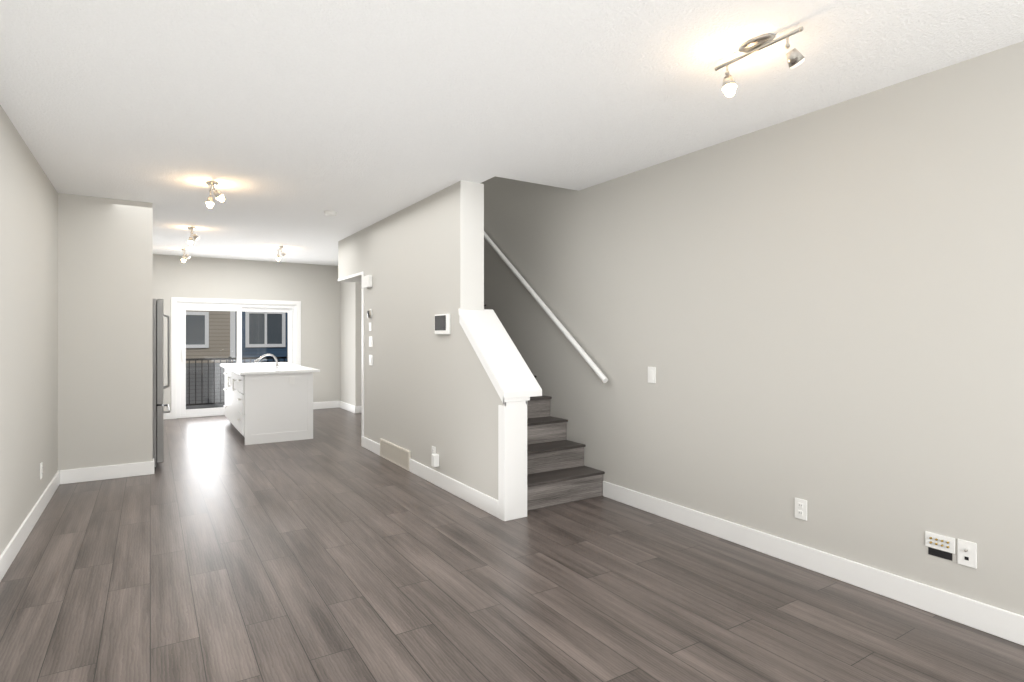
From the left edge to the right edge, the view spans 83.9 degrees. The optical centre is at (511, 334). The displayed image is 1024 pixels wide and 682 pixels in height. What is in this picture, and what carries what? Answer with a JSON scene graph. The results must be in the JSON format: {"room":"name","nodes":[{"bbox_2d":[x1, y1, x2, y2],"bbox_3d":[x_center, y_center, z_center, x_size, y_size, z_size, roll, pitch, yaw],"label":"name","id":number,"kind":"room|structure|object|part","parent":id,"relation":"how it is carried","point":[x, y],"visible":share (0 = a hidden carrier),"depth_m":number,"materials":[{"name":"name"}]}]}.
{"room":"empty living room","nodes":[
{"label":"empty living room","id":0,"kind":"room"},
{"bbox_2d":[0,105,57,554],"bbox_3d":[-2.895,0.035,3.078,0.150,2.690,13.800,0,0,-32],"label":"wall","id":1,"kind":"structure","parent":0,"point":[28,318],"depth_m":3.90,"materials":[{"name":"paint"}]},
{"bbox_2d":[0,470,59,581],"bbox_3d":[-1.696,1.315,1.343,0.015,0.130,9.285,0,0,-32],"label":"baseboard","id":2,"kind":"structure","parent":1,"relation":"attached to","point":[13,546],"depth_m":3.85,"materials":[{"name":"white wood"}]},
{"bbox_2d":[40,462,42,478],"bbox_3d":[-3.664,1.057,4.437,0.007,0.120,0.075,0,0,-32],"label":"outlet","id":3,"kind":"object","parent":1,"relation":"attached to","point":[41,469],"visible":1,"depth_m":4.43,"materials":[{"name":"white plastic"}]},
{"bbox_2d":[58,193,152,469],"bbox_3d":[-3.916,0.035,5.518,0.740,2.690,0.145,0,0,-32],"label":"wall","id":4,"kind":"structure","parent":0,"point":[105,331],"depth_m":5.45,"materials":[{"name":"paint"}]},
{"bbox_2d":[60,461,153,483],"bbox_3d":[-3.861,1.315,5.458,0.740,0.130,0.015,0,0,-32],"label":"baseboard","id":5,"kind":"structure","parent":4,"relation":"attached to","point":[69,476],"depth_m":5.44,"materials":[{"name":"white wood"}]},
{"bbox_2d":[153,254,339,410],"bbox_3d":[-4.798,0.035,9.954,4.005,2.690,0.150,0,0,-32],"label":"wall","id":6,"kind":"structure","parent":0,"point":[314,289],"depth_m":10.24,"materials":[{"name":"paint"}]},
{"bbox_2d":[163,411,171,419],"bbox_3d":[-6.014,1.315,9.084,1.020,0.130,0.015,0,0,-32],"label":"baseboard","id":7,"kind":"structure","parent":6,"relation":"attached to","point":[166,415],"depth_m":9.32,"materials":[{"name":"white wood"}]},
{"bbox_2d":[181,306,241,415],"bbox_3d":[-5.115,0.427,9.717,0.925,1.825,0.040,0,0,-32],"label":"sliding door","id":8,"kind":"structure","parent":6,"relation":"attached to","point":[184,411],"depth_m":9.57,"materials":[{"name":"white plastic"}]},
{"bbox_2d":[186,311,236,408],"bbox_3d":[-5.115,0.417,9.717,0.775,1.655,0.008,0,0,-32],"label":"door glass","id":9,"kind":"object","parent":8,"relation":"attached to","point":[209,356],"visible":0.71,"depth_m":9.69,"materials":[{"name":"clear glass"}]},
{"bbox_2d":[171,297,300,418],"bbox_3d":[-4.763,0.380,9.950,2.040,2.000,0.135,0,0,-32],"label":"door frame","id":10,"kind":"structure","parent":6,"relation":"attached to","point":[174,300],"depth_m":9.56,"materials":[{"name":"white wood"}]},
{"bbox_3d":[-5.456,0.330,9.456,0.030,0.200,0.035,0,0,-32],"label":"patio door handle","id":11,"kind":"part","parent":10,"relation":"part of","materials":[{"name":"white"}]},
{"bbox_2d":[236,307,291,363],"bbox_3d":[-4.426,0.427,10.208,0.925,1.825,0.040,0,0,-32],"label":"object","id":12,"kind":"structure","parent":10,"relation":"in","point":[288,311],"depth_m":10.30,"materials":[{"name":"white"}]},
{"bbox_3d":[-4.426,0.417,10.207,0.775,1.655,0.008,0,0,-32],"label":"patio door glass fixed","id":13,"kind":"part","parent":12,"relation":"part of","materials":[{"name":"clear glass"}]},
{"bbox_2d":[313,401,339,408],"bbox_3d":[-3.570,1.315,10.636,0.730,0.130,0.015,0,0,-32],"label":"baseboard","id":14,"kind":"structure","parent":6,"relation":"attached to","point":[326,405],"depth_m":10.69,"materials":[{"name":"white wood"}]},
{"bbox_2d":[340,282,361,405],"bbox_3d":[-2.912,0.035,10.499,0.235,2.690,0.950,0,0,-32],"label":"wall","id":15,"kind":"structure","parent":0,"point":[351,343],"depth_m":10.23,"materials":[{"name":"paint"}]},
{"bbox_2d":[340,401,354,412],"bbox_3d":[-3.013,1.315,10.426,0.015,0.130,0.935,0,0,-32],"label":"baseboard","id":16,"kind":"structure","parent":15,"relation":"attached to","point":[347,407],"depth_m":10.39,"materials":[{"name":"white wood"}]},
{"bbox_2d":[355,406,361,412],"bbox_3d":[-2.659,1.315,10.088,0.250,0.130,0.015,0,0,-32],"label":"baseboard","id":17,"kind":"structure","parent":15,"relation":"attached to","point":[358,409],"depth_m":10.05,"materials":[{"name":"white wood"}]},
{"bbox_2d":[338,181,502,499],"bbox_3d":[-1.169,0.035,6.163,0.180,2.690,4.440,0,0,-32],"label":"wall","id":18,"kind":"structure","parent":0,"point":[412,374],"depth_m":5.50,"materials":[{"name":"paint"}]},
{"bbox_2d":[338,271,363,435],"bbox_3d":[-2.134,0.233,7.505,0.012,2.035,1.140,0,0,-32],"label":"door frame","id":19,"kind":"structure","parent":18,"relation":"attached to","point":[362,357],"depth_m":7.04,"materials":[{"name":"white wood"}]},
{"bbox_2d":[363,275,371,287],"bbox_3d":[-1.732,-0.640,6.836,0.050,0.140,0.200,0,0,-32],"label":"door chime","id":20,"kind":"object","parent":18,"relation":"attached to","point":[367,281],"visible":1,"depth_m":6.76,"materials":[{"name":"white plastic"}]},
{"bbox_2d":[367,309,371,318],"bbox_3d":[-1.704,-0.250,6.807,0.033,0.116,0.116,0,0,-32],"label":"thermostat","id":21,"kind":"object","parent":18,"relation":"attached to","point":[369,313],"visible":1,"depth_m":6.78,"materials":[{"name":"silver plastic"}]},
{"bbox_2d":[361,436,379,455],"bbox_3d":[-1.678,1.315,6.782,0.015,0.130,0.690,0,0,-32],"label":"baseboard","id":22,"kind":"structure","parent":18,"relation":"attached to","point":[371,445],"depth_m":6.77,"materials":[{"name":"white wood"}]},
{"bbox_2d":[369,355,372,365],"bbox_3d":[-1.684,0.300,6.796,0.011,0.125,0.120,0,0,-32],"label":"light switch","id":23,"kind":"object","parent":18,"relation":"attached to","point":[370,359],"visible":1,"depth_m":6.77,"materials":[{"name":"white plastic"}]},
{"bbox_2d":[369,336,372,346],"bbox_3d":[-1.684,0.080,6.796,0.011,0.125,0.120,0,0,-32],"label":"light switch","id":24,"kind":"object","parent":18,"relation":"attached to","point":[370,341],"visible":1,"depth_m":6.78,"materials":[{"name":"white plastic"}]},
{"bbox_2d":[380,439,410,470],"bbox_3d":[-1.264,1.278,6.126,0.020,0.196,0.860,0,0,-32],"label":"air vent","id":25,"kind":"object","parent":18,"relation":"in","point":[396,454],"visible":0.88,"depth_m":6.08,"materials":[{"name":"beige metal"}]},
{"bbox_2d":[431,454,438,466],"bbox_3d":[-0.701,1.145,5.205,0.055,0.110,0.060,0,0,-32],"label":"plug","id":26,"kind":"object","parent":18,"relation":"attached to","point":[434,460],"visible":1,"depth_m":5.18,"materials":[{"name":"white plastic"}]},
{"bbox_2d":[435,314,449,333],"bbox_3d":[-0.626,-0.096,5.110,0.030,0.180,0.280,0,0,-32],"label":"thermostat","id":27,"kind":"object","parent":18,"relation":"attached to","point":[442,323],"visible":1,"depth_m":5.07,"materials":[{"name":"white plastic"}]},
{"bbox_2d":[409,459,497,517],"bbox_3d":[-0.566,1.315,5.030,0.015,0.130,1.740,0,0,-32],"label":"baseboard","id":28,"kind":"structure","parent":18,"relation":"attached to","point":[480,500],"depth_m":4.87,"materials":[{"name":"white wood"}]},
{"bbox_2d":[460,180,483,309],"bbox_3d":[-0.342,-0.757,4.893,0.224,1.105,0.012,0,0,-32],"label":"wall","id":29,"kind":"structure","parent":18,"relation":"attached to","point":[471,245],"depth_m":4.88,"materials":[{"name":"white paint"}]},
{"bbox_2d":[459,309,541,405],"bbox_3d":[-0.111,0.123,4.605,0.342,0.692,0.745,0,0,-32],"label":"trim","id":30,"kind":"structure","parent":18,"relation":"on","point":[509,370],"depth_m":4.54,"materials":[{"name":"white wood"}]},
{"bbox_2d":[498,405,502,519],"bbox_3d":[-0.080,0.954,4.267,0.012,0.853,0.070,0,0,-32],"label":"trim","id":31,"kind":"structure","parent":18,"relation":"attached to","point":[500,461],"depth_m":4.27,"materials":[{"name":"white wood"}]},
{"bbox_2d":[503,397,526,520],"bbox_3d":[0.026,0.920,4.280,0.204,0.921,0.020,0,0,-32],"label":"trim","id":32,"kind":"structure","parent":18,"relation":"attached to","point":[515,460],"depth_m":4.26,"materials":[{"name":"white wood"}]},
{"bbox_2d":[504,397,529,401],"bbox_3d":[0.038,0.478,4.271,0.228,0.038,0.008,0,0,-32],"label":"trim","id":33,"kind":"structure","parent":18,"relation":"attached to","point":[516,399],"depth_m":4.26,"materials":[{"name":"white wood"}]},
{"bbox_2d":[0,408,1023,681],"bbox_3d":[-1.141,1.430,4.191,4.305,0.100,13.800,0,0,-32],"label":"floor","id":34,"kind":"structure","parent":0,"point":[212,548],"depth_m":3.04,"materials":[{"name":"laminate"}]},
{"bbox_2d":[153,299,169,467],"bbox_3d":[-4.132,0.505,6.034,0.869,1.750,0.902,0,0,-32],"label":"fridge","id":35,"kind":"object","parent":34,"relation":"on","point":[158,386],"visible":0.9,"depth_m":5.83,"materials":[{"name":"silver metal"}]},
{"bbox_3d":[-3.845,1.018,6.217,0.061,0.584,0.896,0,0,-32],"label":"drawer","id":36,"kind":"part","parent":35,"relation":"part of","materials":[{"name":"silver metal"}]},
{"bbox_3d":[-3.725,0.172,6.027,0.061,1.084,0.445,0,0,-32],"label":"door","id":37,"kind":"part","parent":35,"relation":"part of","materials":[{"name":"silver metal"}]},
{"bbox_3d":[-3.794,0.805,6.250,0.068,0.021,0.721,0,0,-32],"label":"handle drawer","id":38,"kind":"part","parent":35,"relation":"part of","materials":[{"name":"silver metal"}]},
{"bbox_3d":[-3.770,0.180,6.212,0.067,0.820,0.022,0,0,-32],"label":"handle","id":39,"kind":"part","parent":35,"relation":"part of","materials":[{"name":"silver metal"}]},
{"bbox_2d":[221,366,312,444],"bbox_3d":[-3.625,0.938,8.307,0.880,0.885,2.288,0,0,-32],"label":"kitchen island","id":40,"kind":"object","parent":34,"relation":"on","point":[268,402],"depth_m":7.37,"materials":[{"name":"white wood"}]},
{"bbox_2d":[220,362,319,373],"bbox_3d":[-3.600,0.478,8.333,0.970,0.035,2.370,0,0,-32],"label":"island countertop","id":41,"kind":"structure","parent":40,"relation":"on","point":[278,367],"depth_m":7.79,"materials":[{"name":"white stone"}]},
{"bbox_2d":[254,354,278,368],"bbox_3d":[-3.406,0.359,7.899,0.321,0.202,0.140,0,0,-32],"label":"faucet","id":42,"kind":"object","parent":41,"relation":"on","point":[276,365],"depth_m":7.87,"materials":[{"name":"silver metal"}]},
{"bbox_2d":[289,375,294,384],"bbox_3d":[-2.870,0.588,7.434,0.070,0.115,0.006,0,0,-32],"label":"outlet","id":43,"kind":"object","parent":40,"relation":"attached to","point":[291,377],"depth_m":7.44,"materials":[{"name":"white plastic"}]},
{"bbox_2d":[484,304,604,510],"bbox_3d":[-0.613,-0.140,6.275,0.874,3.040,3.877,0,0,-32],"label":"staircase","id":44,"kind":"structure","parent":34,"relation":"on","point":[558,472],"depth_m":4.88,"materials":[{"name":"laminate"}]},
{"bbox_2d":[0,0,1023,265],"bbox_3d":[-1.141,-1.460,4.191,4.305,0.300,13.800,0,0,-32],"label":"ceiling","id":45,"kind":"structure","parent":0,"point":[286,124],"depth_m":3.03,"materials":[{"name":"white paint"}]},
{"bbox_2d":[181,248,190,262],"bbox_3d":[-4.976,-1.218,8.686,0.126,0.219,0.340,0,0,-32],"label":"ceiling light","id":46,"kind":"object","parent":45,"relation":"attached to","point":[185,257],"depth_m":8.64,"materials":[{"name":"silver metal"}]},
{"bbox_2d":[187,227,199,244],"bbox_3d":[-3.907,-1.218,6.984,0.126,0.219,0.340,0,0,-32],"label":"ceiling light","id":47,"kind":"object","parent":45,"relation":"attached to","point":[191,240],"depth_m":6.94,"materials":[{"name":"silver metal"}]},
{"bbox_2d":[206,181,224,207],"bbox_3d":[-2.583,-1.218,4.910,0.370,0.219,0.102,0,0,44],"label":"ceiling light","id":48,"kind":"object","parent":45,"relation":"attached to","point":[219,196],"depth_m":4.87,"materials":[{"name":"silver metal"}]},
{"bbox_3d":[-2.644,-1.133,4.988,0.048,0.048,0.048,0,0,-32],"label":"bulb","id":49,"kind":"part","parent":48,"relation":"part of","materials":[{"name":"beige glass"}]},
{"bbox_3d":[-2.460,-1.152,4.829,0.048,0.048,0.048,0,0,-32],"label":"bulb","id":50,"kind":"part","parent":48,"relation":"part of","materials":[{"name":"beige glass"}]},
{"bbox_2d":[276,246,286,260],"bbox_3d":[-3.441,-1.218,8.488,0.126,0.219,0.340,0,0,-32],"label":"ceiling light","id":51,"kind":"object","parent":45,"relation":"attached to","point":[278,257],"depth_m":8.45,"materials":[{"name":"silver metal"}]},
{"bbox_2d":[324,211,336,215],"bbox_3d":[-1.933,-1.292,6.069,0.130,0.035,0.130,0,0,-32],"label":"smoke detector","id":52,"kind":"object","parent":45,"relation":"attached to","point":[330,213],"visible":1,"depth_m":6.03,"materials":[{"name":"white plastic"}]},
{"bbox_2d":[714,26,804,96],"bbox_3d":[1.092,-1.218,2.553,0.099,0.219,0.434,0,0,-42],"label":"ceiling light","id":53,"kind":"object","parent":45,"relation":"attached to","point":[795,57],"depth_m":2.52,"materials":[{"name":"silver metal"}]},
{"bbox_3d":[1.012,-1.252,2.679,0.010,0.045,0.010,0,0,-32],"label":"stem","id":54,"kind":"part","parent":53,"relation":"part of","materials":[{"name":"silver metal"}]},
{"bbox_3d":[1.015,-1.133,2.655,0.048,0.048,0.048,0,0,-32],"label":"bulb","id":55,"kind":"part","parent":53,"relation":"part of","materials":[{"name":"beige glass"}]},
{"bbox_3d":[1.173,-1.252,2.426,0.010,0.045,0.010,0,0,-32],"label":"stem","id":56,"kind":"part","parent":53,"relation":"part of","materials":[{"name":"silver metal"}]},
{"bbox_2d":[481,41,1023,615],"bbox_3d":[0.613,-1.420,5.304,0.150,5.600,13.800,0,0,-32],"label":"wall","id":57,"kind":"structure","parent":0,"point":[821,311],"depth_m":3.32,"materials":[{"name":"paint"}]},
{"bbox_2d":[484,232,607,382],"bbox_3d":[-0.128,-0.907,6.247,0.089,2.621,3.494,0,0,-32],"label":"handrail","id":58,"kind":"object","parent":57,"relation":"attached to","point":[575,344],"visible":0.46,"depth_m":5.41,"materials":[{"name":"white painted wood"}]},
{"bbox_2d":[648,367,655,382],"bbox_3d":[1.081,0.310,4.417,0.011,0.125,0.080,0,0,-32],"label":"light switch","id":59,"kind":"object","parent":57,"relation":"attached to","point":[654,375],"depth_m":4.41,"materials":[{"name":"white plastic"}]},
{"bbox_3d":[1.078,0.310,4.415,0.004,0.072,0.035,0,0,-32],"label":"rocker light switch on the right wall","id":60,"kind":"part","parent":59,"relation":"part of","materials":[{"name":"white plastic"}]},
{"bbox_2d":[795,498,806,520],"bbox_3d":[1.726,1.040,3.405,0.007,0.120,0.075,0,0,-32],"label":"outlet","id":61,"kind":"object","parent":57,"relation":"attached to","point":[803,509],"visible":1,"depth_m":3.40,"materials":[{"name":"white plastic"}]},
{"bbox_2d":[603,481,1023,645],"bbox_3d":[2.471,1.315,2.223,0.015,0.130,6.306,0,0,-32],"label":"baseboard","id":62,"kind":"structure","parent":57,"relation":"attached to","point":[995,621],"depth_m":3.17,"materials":[{"name":"white wood"}]},
{"bbox_2d":[925,531,954,560],"bbox_3d":[2.102,1.039,2.803,0.016,0.112,0.125,0,0,-32],"label":"outlet","id":63,"kind":"object","parent":57,"relation":"attached to","point":[939,542],"visible":1,"depth_m":2.80,"materials":[{"name":"white plastic"}]},
{"bbox_2d":[957,539,976,568],"bbox_3d":[2.160,1.040,2.709,0.020,0.120,0.075,0,0,-32],"label":"outlet plate","id":64,"kind":"object","parent":57,"relation":"attached to","point":[966,553],"visible":1,"depth_m":2.71,"materials":[{"name":"white plastic"}]},
{"label":"outside","id":65,"kind":"structure","parent":0,"visible":0},
{"bbox_2d":[186,310,286,408],"bbox_3d":[-16.637,-1.520,26.216,60.000,12.200,40.000,0,0,-32],"label":"outside view","id":66,"kind":"object","parent":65,"point":[217,395],"depth_m":16.99,"materials":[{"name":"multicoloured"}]}
]}

